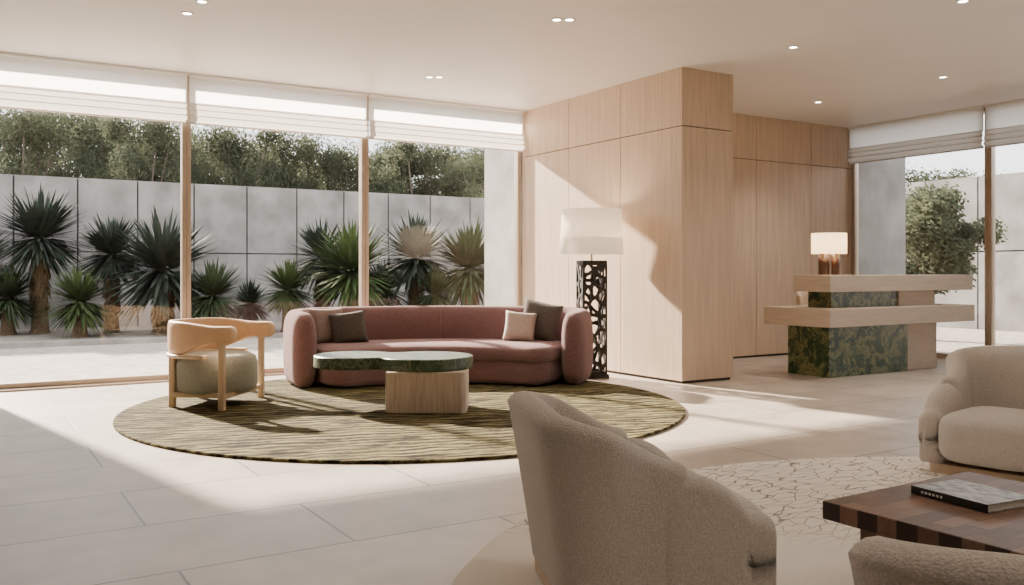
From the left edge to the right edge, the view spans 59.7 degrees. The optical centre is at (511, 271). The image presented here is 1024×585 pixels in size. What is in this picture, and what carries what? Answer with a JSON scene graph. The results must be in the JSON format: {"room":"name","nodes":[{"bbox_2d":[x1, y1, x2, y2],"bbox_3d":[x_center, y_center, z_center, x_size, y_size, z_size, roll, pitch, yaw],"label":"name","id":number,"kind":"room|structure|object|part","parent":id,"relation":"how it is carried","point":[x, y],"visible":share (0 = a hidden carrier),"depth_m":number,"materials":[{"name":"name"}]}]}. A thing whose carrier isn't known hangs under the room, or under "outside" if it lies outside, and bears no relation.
{"room":"hotel lobby","nodes":[
{"label":"hotel lobby","id":0,"kind":"room"},
{"bbox_2d":[0,355,946,584],"bbox_3d":[1.726,1.260,5.424,14.950,0.120,13.700,0,0,-32],"label":"floor","id":1,"kind":"structure","parent":0,"point":[83,502],"depth_m":5.01,"materials":[{"name":"tile"}]},
{"bbox_2d":[0,123,185,388],"bbox_3d":[-4.564,-0.500,9.407,2.151,3.400,0.100,0,0,-32],"label":"frame","id":2,"kind":"object","parent":1,"relation":"on","point":[182,126],"visible":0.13,"depth_m":9.91,"materials":[{"name":"beige wood"}]},
{"bbox_2d":[0,372,284,391],"bbox_3d":[-2.636,1.190,10.476,6.560,0.020,0.105,0,0,-32],"label":"window sill","id":3,"kind":"structure","parent":1,"relation":"on","point":[279,373],"depth_m":9.36,"materials":[{"name":"beige metal"}]},
{"bbox_2d":[186,75,364,372],"bbox_3d":[-2.746,-0.500,10.534,2.121,3.400,0.100,0,0,-32],"label":"frame","id":4,"kind":"object","parent":1,"relation":"on","point":[188,126],"visible":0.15,"depth_m":10.43,"materials":[{"name":"brown wood"}]},
{"bbox_2d":[113,379,684,463],"bbox_3d":[-0.920,1.188,8.001,4.860,0.021,4.860,0,0,-32],"label":"rug","id":5,"kind":"object","parent":1,"relation":"on","point":[315,423],"visible":0.61,"depth_m":7.03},
{"bbox_2d":[166,318,274,410],"bbox_3d":[-2.683,0.802,8.024,0.805,0.750,0.924,0,0,8],"label":"barrel armchair","id":6,"kind":"object","parent":5,"relation":"on","point":[201,365],"visible":1,"depth_m":7.73,"materials":[{"name":"beige wood"}]},
{"bbox_3d":[-2.965,0.953,7.791,0.055,0.450,0.055,0,0,8],"label":"leg","id":7,"kind":"part","parent":6,"relation":"part of","materials":[{"name":"brown wood"}]},
{"bbox_3d":[-2.819,0.730,8.043,0.530,0.035,0.890,0,0,8],"label":"wood rail","id":8,"kind":"part","parent":6,"relation":"part of","materials":[{"name":"brown wood"}]},
{"bbox_3d":[-2.670,1.067,8.022,0.560,0.040,0.800,0,0,8],"label":"seat frame","id":9,"kind":"part","parent":6,"relation":"part of","materials":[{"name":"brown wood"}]},
{"bbox_3d":[-2.468,0.877,7.590,0.055,0.600,0.055,0,0,8],"label":"leg","id":10,"kind":"part","parent":6,"relation":"part of","materials":[{"name":"brown wood"}]},
{"bbox_3d":[-2.357,0.877,8.382,0.055,0.600,0.055,0,0,8],"label":"leg","id":11,"kind":"part","parent":6,"relation":"part of","materials":[{"name":"brown wood"}]},
{"bbox_2d":[314,351,472,413],"bbox_3d":[-1.043,0.953,7.814,1.405,0.450,0.844,0,0,0],"label":"marble coffee table","id":12,"kind":"object","parent":5,"relation":"on","point":[416,382],"visible":1,"depth_m":7.41,"materials":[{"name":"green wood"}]},
{"bbox_2d":[283,297,592,387],"bbox_3d":[-0.780,0.729,9.705,3.313,0.897,1.446,0,0,-5],"label":"curved sofa","id":13,"kind":"object","parent":5,"relation":"on","point":[536,342],"visible":0.86,"depth_m":9.38,"materials":[{"name":"fabric"}]},
{"bbox_2d":[328,310,368,342],"bbox_3d":[-1.741,0.598,9.498,0.391,0.364,0.141,-6,-16,-17],"label":"pillow","id":14,"kind":"object","parent":13,"relation":"on","point":[345,327],"depth_m":9.44,"materials":[{"name":"brown fabric"}]},
{"bbox_3d":[-0.782,1.028,9.618,2.895,0.300,1.220,0,0,-5],"label":"seat","id":15,"kind":"part","parent":13,"relation":"part of","materials":[{"name":"fabric"}]},
{"bbox_2d":[317,339,561,362],"bbox_3d":[-0.782,0.853,9.619,2.927,0.210,1.274,0,0,-5],"label":"seat cushion","id":16,"kind":"object","parent":13,"relation":"on","point":[482,350],"depth_m":9.27,"materials":[{"name":"fabric"}]},
{"bbox_2d":[523,297,563,340],"bbox_3d":[0.310,0.537,9.811,0.493,0.447,0.153,11,-7,29],"label":"pillow","id":17,"kind":"object","parent":13,"relation":"on","point":[548,315],"depth_m":9.71,"materials":[{"name":"brown fabric"}]},
{"bbox_2d":[365,95,520,305],"bbox_3d":[-0.874,-0.500,11.695,2.276,3.400,0.100,0,0,-32],"label":"frame","id":18,"kind":"object","parent":1,"relation":"on","point":[517,155],"visible":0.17,"depth_m":12.24,"materials":[{"name":"beige metal"}]},
{"bbox_2d":[559,207,623,378],"bbox_3d":[0.905,0.244,10.151,0.730,1.908,0.730,0,0,-12],"label":"floor lamp","id":19,"kind":"object","parent":1,"relation":"on","point":[591,231],"visible":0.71,"depth_m":9.98,"materials":[{"name":"black paint"}]},
{"bbox_3d":[0.773,0.520,10.123,0.018,1.260,0.270,0,0,-12],"label":"pierced panel","id":20,"kind":"part","parent":19,"relation":"part of","materials":[{"name":"black paint"}]},
{"bbox_3d":[0.877,0.520,10.283,0.270,1.260,0.018,0,0,-12],"label":"pierced panel","id":21,"kind":"part","parent":19,"relation":"part of","materials":[{"name":"black paint"}]},
{"bbox_3d":[0.905,-0.455,10.151,0.730,0.510,0.730,0,0,-12],"label":"lamp shade","id":22,"kind":"part","parent":19,"relation":"part of","materials":[{"name":"fabric"}]},
{"bbox_3d":[0.905,-0.115,10.151,0.280,0.030,0.280,0,0,-12],"label":"cap plate","id":23,"kind":"part","parent":19,"relation":"part of","materials":[{"name":"black paint"}]},
{"bbox_3d":[0.933,0.520,10.019,0.270,1.260,0.018,0,0,-12],"label":"pierced panel","id":24,"kind":"part","parent":19,"relation":"part of","materials":[{"name":"black paint"}]},
{"bbox_3d":[0.905,1.175,10.151,0.320,0.050,0.320,0,0,-12],"label":"plate","id":25,"kind":"part","parent":19,"relation":"part of","materials":[{"name":"black paint"}]},
{"bbox_3d":[1.037,0.520,10.179,0.018,1.260,0.270,0,0,-12],"label":"pierced panel","id":26,"kind":"part","parent":19,"relation":"part of","materials":[{"name":"black paint"}]},
{"bbox_2d":[451,457,947,584],"bbox_3d":[2.519,1.188,3.014,5.485,0.021,5.480,0,0,-32],"label":"rug","id":27,"kind":"object","parent":1,"relation":"on","point":[812,549],"visible":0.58,"depth_m":4.33,"materials":[{"name":"beige carpet"}]},
{"bbox_2d":[507,391,776,584],"bbox_3d":[0.454,0.818,3.318,0.875,0.720,0.913,0,0,-10],"label":"lounge chair","id":28,"kind":"object","parent":27,"relation":"on","point":[604,506],"visible":1,"depth_m":2.94,"materials":[{"name":"beige fabric"}]},
{"bbox_3d":[0.580,0.904,3.670,0.415,0.448,0.146,0,0,-10],"label":"arm","id":29,"kind":"part","parent":28,"relation":"part of","materials":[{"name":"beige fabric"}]},
{"bbox_3d":[0.692,0.904,3.032,0.415,0.448,0.146,0,0,-10],"label":"arm","id":30,"kind":"part","parent":28,"relation":"part of","materials":[{"name":"beige fabric"}]},
{"bbox_2d":[823,471,1023,554],"bbox_3d":[1.736,1.000,3.065,0.900,0.355,0.900,0,0,-32],"label":"coffee table","id":31,"kind":"object","parent":27,"relation":"on","point":[897,513],"visible":0.56,"depth_m":3.01,"materials":[{"name":"brown wood"}]},
{"bbox_2d":[911,479,1023,513],"bbox_3d":[1.657,0.806,3.224,0.244,0.030,0.310,0,0,-26],"label":"book","id":32,"kind":"object","parent":31,"relation":"on","point":[977,497],"visible":1,"depth_m":3.17,"materials":[{"name":"paper"}]},
{"bbox_2d":[921,491,941,498],"bbox_3d":[1.519,0.806,3.230,0.002,0.008,0.089,0,0,-26],"label":"print","id":33,"kind":"object","parent":32,"relation":"on","point":[921,491],"depth_m":3.23},
{"bbox_2d":[848,536,1023,584],"bbox_3d":[1.171,0.818,1.675,0.913,0.720,0.875,0,0,35],"label":"lounge chair","id":34,"kind":"object","parent":27,"relation":"on","point":[874,560],"visible":1,"depth_m":1.50,"materials":[{"name":"beige fabric"}]},
{"bbox_2d":[918,345,1023,481],"bbox_3d":[2.930,0.818,5.246,0.875,0.720,0.913,0,0,-42],"label":"lounge chair","id":35,"kind":"object","parent":27,"relation":"on","point":[972,421],"visible":0.99,"depth_m":5.22,"materials":[{"name":"beige fabric"}]},
{"bbox_3d":[2.576,0.904,5.363,0.415,0.448,0.146,0,0,-42],"label":"arm","id":36,"kind":"part","parent":35,"relation":"part of","materials":[{"name":"beige fabric"}]},
{"bbox_2d":[938,406,1023,471],"bbox_3d":[2.843,0.958,5.167,0.640,0.300,0.560,0,0,-42],"label":"seat cushion","id":37,"kind":"object","parent":35,"relation":"on","point":[972,438],"depth_m":5.00,"materials":[{"name":"beige fabric"}]},
{"bbox_2d":[796,292,807,305],"bbox_3d":[4.057,0.725,11.713,0.562,0.950,0.635,0,0,-32],"label":"desk chair","id":38,"kind":"object","parent":1,"relation":"on","point":[801,297],"visible":0.06,"depth_m":11.81,"materials":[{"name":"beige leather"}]},
{"bbox_2d":[764,275,974,377],"bbox_3d":[4.545,0.618,11.078,3.000,1.165,0.960,0,0,-32],"label":"reception desk","id":39,"kind":"object","parent":1,"relation":"on","point":[849,325],"visible":1,"depth_m":10.51,"materials":[{"name":"green stone"}]},
{"bbox_2d":[811,233,846,274],"bbox_3d":[3.744,-0.211,10.534,0.400,0.490,0.400,0,0,-32],"label":"table lamp","id":40,"kind":"object","parent":39,"relation":"on","point":[822,244],"visible":1,"depth_m":10.43,"materials":[{"name":"white fabric"}]},
{"bbox_3d":[3.744,-0.336,10.534,0.400,0.240,0.400,0,0,-32],"label":"lamp shade","id":41,"kind":"part","parent":40,"relation":"part of","materials":[{"name":"white fabric"}]},
{"bbox_2d":[764,303,974,327],"bbox_3d":[4.452,0.517,11.020,2.780,0.205,0.960,0,0,-32],"label":"countertop","id":42,"kind":"structure","parent":39,"relation":"on","point":[804,315],"depth_m":10.43,"materials":[{"name":"wood"}]},
{"bbox_2d":[794,275,971,291],"bbox_3d":[4.662,0.133,11.079,2.800,0.195,0.520,0,0,-32],"label":"countertop","id":43,"kind":"structure","parent":39,"relation":"on","point":[802,283],"depth_m":10.59,"materials":[{"name":"wood"}]},
{"bbox_2d":[852,108,987,358],"bbox_3d":[5.796,-0.500,12.760,0.100,3.400,2.116,0,0,-32],"label":"frame","id":44,"kind":"object","parent":1,"relation":"on","point":[855,167],"visible":0.3,"depth_m":13.60,"materials":[{"name":"brown wood"}]},
{"bbox_2d":[988,147,994,345],"bbox_3d":[6.916,-0.500,10.954,0.100,3.400,2.126,0,0,-32],"label":"frame","id":45,"kind":"object","parent":1,"relation":"on","point":[991,151],"visible":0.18,"depth_m":11.81,"materials":[{"name":"brown wood"}]},
{"bbox_2d":[485,149,522,305],"bbox_3d":[0.185,-0.470,13.099,0.880,3.460,0.830,0,0,-32],"label":"wall","id":46,"kind":"structure","parent":0,"point":[499,164],"depth_m":12.85,"materials":[{"name":"concrete"}]},
{"bbox_2d":[0,0,1023,127],"bbox_3d":[1.824,-2.325,5.455,15.450,0.250,13.950,0,0,-32],"label":"ceiling","id":47,"kind":"structure","parent":0,"point":[866,61],"depth_m":8.66,"materials":[{"name":"paint"}]},
{"bbox_2d":[0,51,187,123],"bbox_3d":[-4.493,-1.919,9.291,2.131,0.561,0.072,0,0,-32],"label":"blind","id":48,"kind":"object","parent":47,"relation":"hanging from","point":[28,82],"visible":1,"depth_m":9.34,"materials":[{"name":"fabric"}]},
{"bbox_3d":[-4.496,-2.027,9.296,2.131,0.335,0.001,0,0,-32],"label":"sheer panel","id":49,"kind":"part","parent":48,"relation":"part of","materials":[{"name":"white fabric"}]},
{"bbox_3d":[-4.496,-2.184,9.296,2.131,0.029,0.060,0,0,-32],"label":"head rail","id":50,"kind":"part","parent":48,"relation":"part of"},
{"bbox_2d":[181,12,193,15],"bbox_3d":[-2.760,-2.196,7.581,0.104,0.005,0.104,0,0,-32],"label":"recessed light","id":51,"kind":"object","parent":47,"relation":"in","point":[182,13],"visible":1,"depth_m":7.58,"materials":[{"name":"beige"}]},
{"bbox_2d":[195,0,208,3],"bbox_3d":[-2.520,-2.196,7.251,0.104,0.005,0.104,0,0,-32],"label":"recessed light","id":52,"kind":"object","parent":47,"relation":"in","point":[196,1],"visible":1,"depth_m":7.24,"materials":[{"name":"beige"}]},
{"bbox_2d":[189,73,367,138],"bbox_3d":[-2.674,-1.919,10.419,2.101,0.561,0.072,0,0,-32],"label":"blind","id":53,"kind":"object","parent":47,"relation":"hanging from","point":[220,101],"visible":1,"depth_m":10.37,"materials":[{"name":"fabric"}]},
{"bbox_3d":[-2.677,-2.027,10.424,2.101,0.335,0.001,0,0,-32],"label":"sheer panel","id":54,"kind":"part","parent":53,"relation":"part of","materials":[{"name":"white fabric"}]},
{"bbox_3d":[-2.677,-2.184,10.424,2.101,0.029,0.060,0,0,-32],"label":"head rail","id":55,"kind":"part","parent":53,"relation":"part of","materials":[{"name":"white fabric"}]},
{"bbox_2d":[368,93,524,151],"bbox_3d":[-0.802,-1.919,11.579,2.256,0.561,0.072,0,0,-32],"label":"blind","id":56,"kind":"object","parent":47,"relation":"hanging from","point":[391,118],"visible":1,"depth_m":11.53,"materials":[{"name":"fabric"}]},
{"bbox_3d":[-0.805,-2.027,11.585,2.256,0.335,0.001,0,0,-32],"label":"sheer panel","id":57,"kind":"part","parent":56,"relation":"part of","materials":[{"name":"white fabric"}]},
{"bbox_3d":[-0.805,-2.184,11.585,2.256,0.029,0.060,0,0,-32],"label":"head rail","id":58,"kind":"part","parent":56,"relation":"part of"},
{"bbox_2d":[551,18,562,21],"bbox_3d":[0.390,-2.196,7.771,0.104,0.005,0.104,0,0,-32],"label":"recessed light","id":59,"kind":"object","parent":47,"relation":"in","point":[553,19],"visible":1,"depth_m":7.76,"materials":[{"name":"beige"}]},
{"bbox_2d":[564,18,574,21],"bbox_3d":[0.500,-2.196,7.771,0.104,0.005,0.104,0,0,-32],"label":"recessed light","id":60,"kind":"object","parent":47,"relation":"in","point":[565,19],"visible":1,"depth_m":7.76,"materials":[{"name":"beige"}]},
{"bbox_2d":[847,106,983,163],"bbox_3d":[5.681,-1.919,12.688,0.072,0.561,2.096,0,0,-32],"label":"blind","id":61,"kind":"object","parent":47,"relation":"hanging from","point":[960,129],"visible":1,"depth_m":12.59,"materials":[{"name":"fabric"}]},
{"bbox_3d":[5.686,-2.184,12.691,0.060,0.029,2.096,0,0,-32],"label":"head rail","id":62,"kind":"part","parent":61,"relation":"part of","materials":[{"name":"white fabric"}]},
{"bbox_3d":[5.686,-2.027,12.691,0.001,0.335,2.096,0,0,-32],"label":"sheer panel","id":63,"kind":"part","parent":61,"relation":"part of","materials":[{"name":"white fabric"}]},
{"bbox_2d":[956,0,969,3],"bbox_3d":[3.660,-2.196,7.241,0.104,0.005,0.104,0,0,-32],"label":"recessed light","id":64,"kind":"object","parent":47,"relation":"in","point":[958,1],"visible":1,"depth_m":7.24,"materials":[{"name":"beige"}]},
{"bbox_2d":[984,99,1023,147],"bbox_3d":[6.801,-1.919,10.882,0.072,0.561,2.106,0,0,-32],"label":"blind","id":65,"kind":"object","parent":47,"relation":"hanging from","point":[1004,121],"visible":1,"depth_m":11.55,"materials":[{"name":"fabric"}]},
{"bbox_3d":[6.806,-2.184,10.885,0.060,0.029,2.106,0,0,-32],"label":"head rail","id":66,"kind":"part","parent":65,"relation":"part of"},
{"bbox_3d":[6.806,-2.027,10.885,0.001,0.335,2.106,0,0,-32],"label":"sheer panel","id":67,"kind":"part","parent":65,"relation":"part of","materials":[{"name":"white fabric"}]},
{"bbox_2d":[523,67,732,383],"bbox_3d":[1.299,-0.499,11.113,0.760,3.399,3.200,0,0,-32],"label":"wood-paneled wall","id":68,"kind":"structure","parent":0,"point":[657,149],"depth_m":10.03,"materials":[{"name":"brown wood"}]},
{"bbox_2d":[731,113,850,358],"bbox_3d":[3.308,-0.500,12.664,4.290,3.400,0.300,0,0,-32],"label":"wall paneling","id":69,"kind":"structure","parent":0,"point":[792,179],"depth_m":12.80,"materials":[{"name":"beige wood"}]},
{"bbox_2d":[851,158,905,274],"bbox_3d":[5.691,-0.470,14.353,1.200,3.460,0.600,0,0,-32],"label":"wall","id":70,"kind":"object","parent":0,"point":[882,184],"visible":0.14,"depth_m":14.09,"materials":[{"name":"concrete"}]},
{"label":"outside","id":71,"kind":"structure","parent":0,"visible":0},
{"bbox_2d":[0,322,1023,382],"bbox_3d":[-6.289,1.335,19.633,70.000,0.330,80.000,0,0,-32],"label":"ground","id":72,"kind":"structure","parent":71,"point":[24,356],"depth_m":14.32,"materials":[{"name":"concrete"}]},
{"bbox_2d":[0,108,19,165],"bbox_3d":[-18.403,-2.604,29.789,5.229,7.728,4.610,0,0,29],"label":"tree","id":73,"kind":"object","parent":72,"relation":"on","point":[2,112],"visible":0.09,"depth_m":30.31,"materials":[{"name":"green plant"}]},
{"bbox_2d":[0,228,27,291],"bbox_3d":[-10.595,0.014,17.597,2.132,2.451,2.071,0,0,-32],"label":"yucca plant","id":74,"kind":"object","parent":72,"relation":"on","point":[2,248],"visible":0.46,"depth_m":17.64,"materials":[{"name":"green plant"}]},
{"bbox_2d":[0,260,47,334],"bbox_3d":[-9.925,0.470,17.600,1.627,1.540,1.678,0,0,-32],"label":"yucca plant","id":75,"kind":"object","parent":72,"relation":"on","point":[10,306],"visible":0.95,"depth_m":17.46,"materials":[{"name":"green plant"}]},
{"bbox_2d":[0,184,92,333],"bbox_3d":[-9.520,-0.288,17.983,2.282,3.057,2.337,0,0,-32],"label":"yucca plant","id":76,"kind":"object","parent":72,"relation":"on","point":[40,222],"visible":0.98,"depth_m":17.78,"materials":[{"name":"green plant"}]},
{"bbox_2d":[32,142,76,176],"bbox_3d":[-17.326,-2.386,34.066,4.230,7.292,4.434,0,0,8],"label":"tree","id":77,"kind":"object","parent":72,"relation":"on","point":[51,142],"visible":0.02,"depth_m":33.74,"materials":[{"name":"green plant"}]},
{"bbox_2d":[0,109,115,179],"bbox_3d":[-14.237,-1.992,25.755,4.358,6.503,5.341,0,0,2],"label":"tree","id":78,"kind":"object","parent":72,"relation":"on","point":[29,131],"visible":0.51,"depth_m":25.82,"materials":[{"name":"green plant"}]},
{"bbox_2d":[36,262,117,337],"bbox_3d":[-8.198,0.515,16.995,1.663,1.450,1.668,0,0,-32],"label":"yucca plant","id":79,"kind":"object","parent":72,"relation":"on","point":[80,314],"visible":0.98,"depth_m":16.81,"materials":[{"name":"green plant"}]},
{"bbox_2d":[4,110,175,179],"bbox_3d":[-14.248,-2.422,30.181,5.388,7.365,4.756,0,0,-9],"label":"tree","id":80,"kind":"object","parent":72,"relation":"on","point":[92,140],"visible":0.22,"depth_m":29.27,"materials":[{"name":"green plant"}]},
{"bbox_2d":[64,214,148,332],"bbox_3d":[-8.219,0.009,18.284,2.015,2.462,2.002,0,0,-32],"label":"yucca plant","id":81,"kind":"object","parent":72,"relation":"on","point":[104,236],"visible":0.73,"depth_m":18.09,"materials":[{"name":"green plant"}]},
{"bbox_2d":[65,143,159,176],"bbox_3d":[-14.943,-2.378,35.035,4.754,7.275,4.191,0,0,-31],"label":"tree","id":82,"kind":"object","parent":72,"relation":"on","point":[126,143],"visible":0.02,"depth_m":33.57,"materials":[{"name":"green plant"}]},
{"bbox_2d":[90,117,206,182],"bbox_3d":[-10.609,-1.873,26.040,3.769,6.265,3.595,0,0,42],"label":"tree","id":83,"kind":"object","parent":72,"relation":"on","point":[160,137],"visible":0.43,"depth_m":25.59,"materials":[{"name":"green plant"}]},
{"bbox_2d":[94,204,226,334],"bbox_3d":[-6.949,-0.062,17.804,2.746,2.604,2.700,0,0,-32],"label":"yucca plant","id":84,"kind":"object","parent":72,"relation":"on","point":[161,254],"visible":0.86,"depth_m":17.36,"materials":[{"name":"green plant"}]},
{"bbox_2d":[160,126,227,182],"bbox_3d":[-10.103,-1.886,29.099,3.353,6.292,3.803,0,0,37],"label":"tree","id":85,"kind":"object","parent":72,"relation":"on","point":[196,140],"visible":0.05,"depth_m":28.06,"materials":[{"name":"green plant"}]},
{"bbox_2d":[173,255,251,319],"bbox_3d":[-5.911,0.440,17.608,1.756,1.600,1.744,0,0,-32],"label":"yucca plant","id":86,"kind":"object","parent":72,"relation":"on","point":[216,306],"visible":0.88,"depth_m":17.36,"materials":[{"name":"green plant"}]},
{"bbox_2d":[159,125,307,187],"bbox_3d":[-7.990,-1.743,26.210,3.736,6.006,4.578,0,0,-3],"label":"tree","id":87,"kind":"object","parent":72,"relation":"on","point":[223,146],"visible":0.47,"depth_m":25.30,"materials":[{"name":"green plant"}]},
{"bbox_2d":[0,174,484,328],"bbox_3d":[-9.556,-0.420,20.137,32.980,3.360,0.300,0,0,-32],"label":"wall","id":88,"kind":"structure","parent":72,"relation":"on","point":[254,225],"depth_m":21.74,"materials":[{"name":"concrete"}]},
{"bbox_2d":[231,275,271,320],"bbox_3d":[-5.471,0.652,18.608,1.233,1.177,1.224,0,0,-32],"label":"yucca plant","id":89,"kind":"object","parent":72,"relation":"on","point":[252,296],"visible":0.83,"depth_m":18.45,"materials":[{"name":"green plant"}]},
{"bbox_2d":[224,132,346,189],"bbox_3d":[-7.042,-1.727,27.978,3.675,5.974,4.163,0,0,-24],"label":"tree","id":90,"kind":"object","parent":72,"relation":"on","point":[304,152],"visible":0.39,"depth_m":26.96,"materials":[{"name":"green plant"}]},
{"bbox_2d":[253,257,320,332],"bbox_3d":[-4.572,0.445,18.198,1.590,1.590,1.564,0,0,-32],"label":"yucca plant","id":91,"kind":"object","parent":72,"relation":"on","point":[286,300],"visible":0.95,"depth_m":17.99,"materials":[{"name":"green plant"}]},
{"bbox_2d":[282,217,345,306],"bbox_3d":[-4.080,0.000,19.191,2.026,2.481,2.006,0,0,-32],"label":"yucca plant","id":92,"kind":"object","parent":72,"relation":"on","point":[310,236],"visible":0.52,"depth_m":18.88,"materials":[{"name":"green plant"}]},
{"bbox_2d":[291,142,358,190],"bbox_3d":[-6.938,-1.795,33.858,4.408,6.110,3.892,0,0,-13],"label":"tree","id":93,"kind":"object","parent":72,"relation":"on","point":[326,181],"visible":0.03,"depth_m":33.14,"materials":[{"name":"green plant"}]},
{"bbox_2d":[285,137,393,193],"bbox_3d":[-4.989,-1.440,26.959,2.961,5.400,3.104,0,0,9],"label":"tree","id":94,"kind":"object","parent":72,"relation":"on","point":[336,166],"visible":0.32,"depth_m":26.47,"materials":[{"name":"green plant"}]},
{"bbox_2d":[298,216,401,306],"bbox_3d":[-3.243,0.037,18.186,2.556,2.407,2.499,0,0,-32],"label":"yucca plant","id":95,"kind":"object","parent":72,"relation":"on","point":[346,257],"visible":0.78,"depth_m":17.82,"materials":[{"name":"green plant"}]},
{"bbox_2d":[328,140,434,195],"bbox_3d":[-4.434,-1.748,29.893,3.353,6.016,3.803,0,0,33],"label":"tree","id":96,"kind":"object","parent":72,"relation":"on","point":[379,159],"visible":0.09,"depth_m":29.09,"materials":[{"name":"green plant"}]},
{"bbox_2d":[369,257,412,305],"bbox_3d":[-2.761,0.428,19.398,1.705,1.624,1.616,0,0,-32],"label":"yucca plant","id":97,"kind":"object","parent":72,"relation":"on","point":[396,301],"visible":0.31,"depth_m":19.17,"materials":[{"name":"green plant"}]},
{"bbox_2d":[381,149,440,195],"bbox_3d":[-4.373,-1.963,36.213,3.736,6.446,4.578,0,0,-1],"label":"tree","id":98,"kind":"object","parent":72,"relation":"on","point":[381,149],"visible":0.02,"depth_m":35.34,"materials":[{"name":"green plant"}]},
{"bbox_2d":[372,210,452,305],"bbox_3d":[-2.098,-0.090,19.405,2.316,2.659,2.328,0,0,-32],"label":"yucca plant","id":99,"kind":"object","parent":72,"relation":"on","point":[416,242],"visible":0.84,"depth_m":19.04,"materials":[{"name":"green plant"}]},
{"bbox_2d":[358,141,484,197],"bbox_3d":[-2.759,-1.672,27.933,4.324,5.864,3.528,0,0,-17],"label":"tree","id":100,"kind":"object","parent":72,"relation":"on","point":[412,160],"visible":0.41,"depth_m":27.57,"materials":[{"name":"green plant"}]},
{"bbox_2d":[405,265,466,305],"bbox_3d":[-1.623,0.521,18.783,1.401,1.439,1.429,0,0,-32],"label":"yucca plant","id":101,"kind":"object","parent":72,"relation":"on","point":[434,286],"visible":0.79,"depth_m":18.57,"materials":[{"name":"green plant"}]},
{"bbox_2d":[425,216,484,305],"bbox_3d":[-0.911,-0.026,19.209,2.415,2.532,2.442,0,0,-32],"label":"yucca plant","id":102,"kind":"object","parent":72,"relation":"on","point":[469,252],"visible":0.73,"depth_m":18.79,"materials":[{"name":"green plant"}]},
{"bbox_2d":[429,146,484,197],"bbox_3d":[-1.692,-1.929,33.955,3.990,6.378,3.807,0,0,37],"label":"tree","id":103,"kind":"object","parent":72,"relation":"on","point":[470,149],"visible":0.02,"depth_m":33.61,"materials":[{"name":"green plant"}]},
{"bbox_2d":[447,148,484,197],"bbox_3d":[-0.333,-1.597,30.112,3.918,5.714,3.459,0,0,20],"label":"tree","id":104,"kind":"object","parent":72,"relation":"on","point":[477,159],"visible":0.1,"depth_m":29.76,"materials":[{"name":"green plant"}]},
{"bbox_2d":[906,162,978,182],"bbox_3d":[12.815,-1.131,27.881,3.528,4.781,4.324,0,0,-40],"label":"tree","id":105,"kind":"object","parent":72,"relation":"on","point":[925,176],"visible":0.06,"depth_m":27.76,"materials":[{"name":"green plant"}]},
{"bbox_2d":[906,181,1007,302],"bbox_3d":[7.776,-0.219,16.503,2.517,2.958,2.412,0,0,9],"label":"tree","id":106,"kind":"object","parent":72,"relation":"on","point":[937,243],"visible":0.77,"depth_m":15.85,"materials":[{"name":"green plant"}]},
{"bbox_2d":[906,172,1023,331],"bbox_3d":[10.479,-0.420,19.440,0.300,3.360,22.000,0,0,-32],"label":"wall","id":107,"kind":"structure","parent":72,"relation":"on","point":[1009,188],"depth_m":19.15,"materials":[{"name":"concrete"}]}
]}

